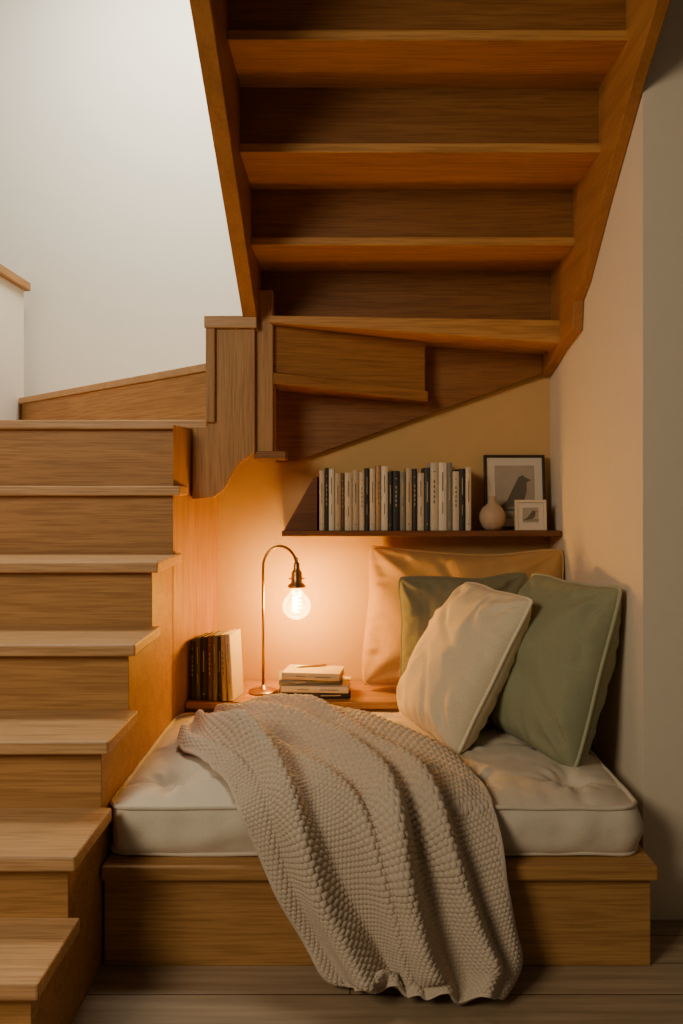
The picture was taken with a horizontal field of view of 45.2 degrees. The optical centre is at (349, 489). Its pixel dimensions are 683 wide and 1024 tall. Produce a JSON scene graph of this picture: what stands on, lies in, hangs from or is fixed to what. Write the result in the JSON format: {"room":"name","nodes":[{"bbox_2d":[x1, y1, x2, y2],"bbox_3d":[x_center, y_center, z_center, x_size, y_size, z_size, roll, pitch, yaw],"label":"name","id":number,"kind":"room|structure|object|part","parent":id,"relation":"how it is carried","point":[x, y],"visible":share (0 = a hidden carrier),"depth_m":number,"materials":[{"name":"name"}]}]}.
{"room":"under-stair reading nook","nodes":[
{"label":"under-stair reading nook","id":0,"kind":"room"},
{"bbox_2d":[0,276,23,419],"bbox_3d":[-1.805,0.065,3.300,0.110,2.270,2.200,0,0,0],"label":"wall","id":1,"kind":"structure","parent":0,"point":[11,296],"depth_m":4.24,"materials":[{"name":"white paint"}]},
{"bbox_2d":[0,264,30,290],"bbox_3d":[-1.800,-1.093,3.300,0.160,0.045,2.240,0,0,0],"label":"trim","id":2,"kind":"structure","parent":1,"relation":"on","point":[5,273],"depth_m":4.22,"materials":[{"name":"brown wood"}]},
{"bbox_2d":[0,0,241,396],"bbox_3d":[-0.650,-1.100,4.550,5.700,4.600,0.100,0,0,0],"label":"wall","id":3,"kind":"structure","parent":0,"point":[112,211],"depth_m":4.50,"materials":[{"name":"white paint"}]},
{"bbox_2d":[71,920,682,1023],"bbox_3d":[-0.250,1.250,1.300,6.500,0.100,6.600,0,0,0],"label":"floor","id":4,"kind":"structure","parent":0,"point":[652,994],"depth_m":1.94,"materials":[{"name":"brown wood"}]},
{"bbox_2d":[0,0,670,1023],"bbox_3d":[-0.465,-0.450,2.925,2.561,3.299,3.130,0,0,0],"label":"wooden staircase","id":5,"kind":"structure","parent":4,"relation":"on","point":[417,195],"depth_m":2.66,"materials":[{"name":"brown wood"}]},
{"bbox_3d":[-0.583,0.485,3.125,0.085,1.430,0.450,0,0,0],"label":"panel","id":6,"kind":"part","parent":5,"relation":"part of","materials":[{"name":"brown wood"}]},
{"bbox_3d":[-0.470,-0.283,3.072,0.232,0.635,0.045,0,0,0],"label":"newel panel","id":7,"kind":"part","parent":5,"relation":"part of","materials":[{"name":"brown wood"}]},
{"bbox_3d":[-0.300,-0.432,3.130,0.120,0.635,0.140,0,0,0],"label":"newel post","id":8,"kind":"part","parent":5,"relation":"part of","materials":[{"name":"brown wood"}]},
{"bbox_2d":[101,844,657,965],"bbox_3d":[0.074,1.070,2.692,1.392,0.260,1.295,0,0,0],"label":"platform bed","id":9,"kind":"object","parent":4,"relation":"on","point":[576,910],"visible":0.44,"depth_m":2.07,"materials":[{"name":"brown wood"}]},
{"bbox_2d":[186,680,398,711],"bbox_3d":[0.108,0.856,3.170,1.414,0.164,0.350,0,0,0],"label":"wooden ledge","id":10,"kind":"object","parent":9,"relation":"on","point":[368,698],"visible":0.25,"depth_m":3.03,"materials":[{"name":"brown wood"}]},
{"bbox_2d":[191,629,243,700],"bbox_3d":[-0.496,0.650,3.068,0.164,0.246,0.130,0,0,11],"label":"books","id":11,"kind":"object","parent":10,"relation":"on","point":[216,657],"visible":1,"depth_m":3.01,"materials":[{"name":"paper"}]},
{"bbox_2d":[248,545,310,695],"bbox_3d":[-0.269,0.491,3.135,0.238,0.564,0.112,0,0,0],"label":"table lamp","id":12,"kind":"object","parent":10,"relation":"on","point":[296,578],"visible":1,"depth_m":3.13,"materials":[{"name":"gold metal"}]},
{"bbox_3d":[-0.268,0.485,3.135,0.139,0.550,0.011,0,0,0],"label":"stem","id":13,"kind":"part","parent":12,"relation":"part of","materials":[{"name":"gold metal"}]},
{"bbox_2d":[287,557,305,587],"bbox_3d":[-0.204,0.315,3.135,0.072,0.115,0.072,0,0,0],"label":"socket","id":14,"kind":"object","parent":12,"relation":"attached to","point":[296,578],"depth_m":3.12,"materials":[{"name":"gold metal"}]},
{"bbox_3d":[-0.204,0.431,3.135,0.108,0.127,0.108,0,0,0],"label":"bulb","id":15,"kind":"part","parent":12,"relation":"part of","materials":[{"name":"clear glass"}]},
{"bbox_2d":[279,664,350,698],"bbox_3d":[-0.135,0.723,3.100,0.280,0.100,0.217,0,0,0],"label":"stacked books","id":16,"kind":"object","parent":10,"relation":"on","point":[324,682],"visible":0.93,"depth_m":3.03,"materials":[{"name":"paper"}]},
{"bbox_2d":[297,664,326,667],"bbox_3d":[-0.145,0.668,3.115,0.114,0.008,0.008,0,0,-15],"label":"pen","id":17,"kind":"object","parent":16,"relation":"on","point":[316,665],"visible":1,"depth_m":3.11,"materials":[{"name":"gold metal"}]},
{"bbox_2d":[362,546,563,686],"bbox_3d":[0.426,0.490,3.137,0.762,0.530,0.286,0,0,14],"label":"throw pillow","id":18,"kind":"object","parent":10,"relation":"on","point":[382,636],"visible":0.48,"depth_m":3.14,"materials":[{"name":"yellow fabric"}]},
{"bbox_2d":[177,693,522,1003],"bbox_3d":[-0.065,0.918,2.384,0.956,0.537,1.077,0,0,0],"label":"knit throw blanket","id":19,"kind":"object","parent":9,"relation":"on","point":[382,849],"visible":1,"depth_m":2.00,"materials":[{"name":"fabric"}]},
{"bbox_2d":[110,712,643,856],"bbox_3d":[0.071,0.859,2.543,1.404,0.163,0.938,0,0,0],"label":"mattress","id":20,"kind":"object","parent":9,"relation":"on","point":[173,803],"visible":0.38,"depth_m":2.12,"materials":[{"name":"fabric"}]},
{"bbox_2d":[398,572,527,677],"bbox_3d":[0.406,0.550,2.959,0.495,0.501,0.227,0,0,18],"label":"throw pillow","id":21,"kind":"object","parent":20,"relation":"on","point":[419,596],"visible":0.34,"depth_m":2.98,"materials":[{"name":"green fabric"}]},
{"bbox_2d":[396,582,532,754],"bbox_3d":[0.363,0.567,2.723,0.348,0.477,0.505,0,0,-17],"label":"throw pillow","id":22,"kind":"object","parent":20,"relation":"on","point":[455,675],"visible":0.93,"depth_m":2.54,"materials":[{"name":"beige fabric"}]},
{"bbox_2d":[488,573,621,766],"bbox_3d":[0.622,0.545,2.570,0.305,0.526,0.459,0,0,-23],"label":"throw pillow","id":23,"kind":"object","parent":20,"relation":"on","point":[552,697],"visible":0.84,"depth_m":2.42,"materials":[{"name":"green fabric"}]},
{"bbox_2d":[218,374,549,679],"bbox_3d":[0.139,-0.400,3.390,1.358,3.200,0.080,0,0,0],"label":"wall","id":24,"kind":"structure","parent":0,"point":[261,497],"depth_m":3.35,"materials":[{"name":"beige paint"}]},
{"bbox_2d":[282,476,561,535],"bbox_3d":[0.276,0.062,3.249,1.076,0.232,0.198,0,0,0],"label":"wall shelf","id":25,"kind":"object","parent":24,"relation":"attached to","point":[304,521],"visible":0.98,"depth_m":3.15,"materials":[{"name":"brown wood"}]},
{"bbox_2d":[319,463,470,530],"bbox_3d":[0.175,0.025,3.241,0.586,0.262,0.160,0,0,0],"label":"books","id":26,"kind":"object","parent":25,"relation":"on","point":[436,498],"visible":1,"depth_m":3.17,"materials":[{"name":"paper"}]},
{"bbox_2d":[479,496,504,529],"bbox_3d":[0.556,0.089,3.205,0.100,0.134,0.100,0,0,0],"label":"ceramic vase","id":27,"kind":"object","parent":25,"relation":"on","point":[491,516],"visible":1,"depth_m":3.17,"materials":[{"name":"ceramic"}]},
{"bbox_2d":[483,455,545,528],"bbox_3d":[0.662,0.008,3.297,0.245,0.300,0.054,0,0,0],"label":"picture frame","id":28,"kind":"object","parent":25,"relation":"on","point":[510,478],"visible":0.6,"depth_m":3.30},
{"bbox_2d":[514,500,546,529],"bbox_3d":[0.705,0.098,3.205,0.122,0.119,0.030,0,0,0],"label":"picture frame","id":29,"kind":"object","parent":25,"relation":"on","point":[528,514],"visible":1,"depth_m":3.20,"materials":[{"name":"beige wood"}]},
{"bbox_2d":[550,0,682,919],"bbox_3d":[1.509,-0.600,2.860,1.382,3.600,1.140,0,0,0],"label":"wall","id":30,"kind":"structure","parent":0,"point":[616,393],"depth_m":2.31,"materials":[{"name":"beige paint"}]}
]}

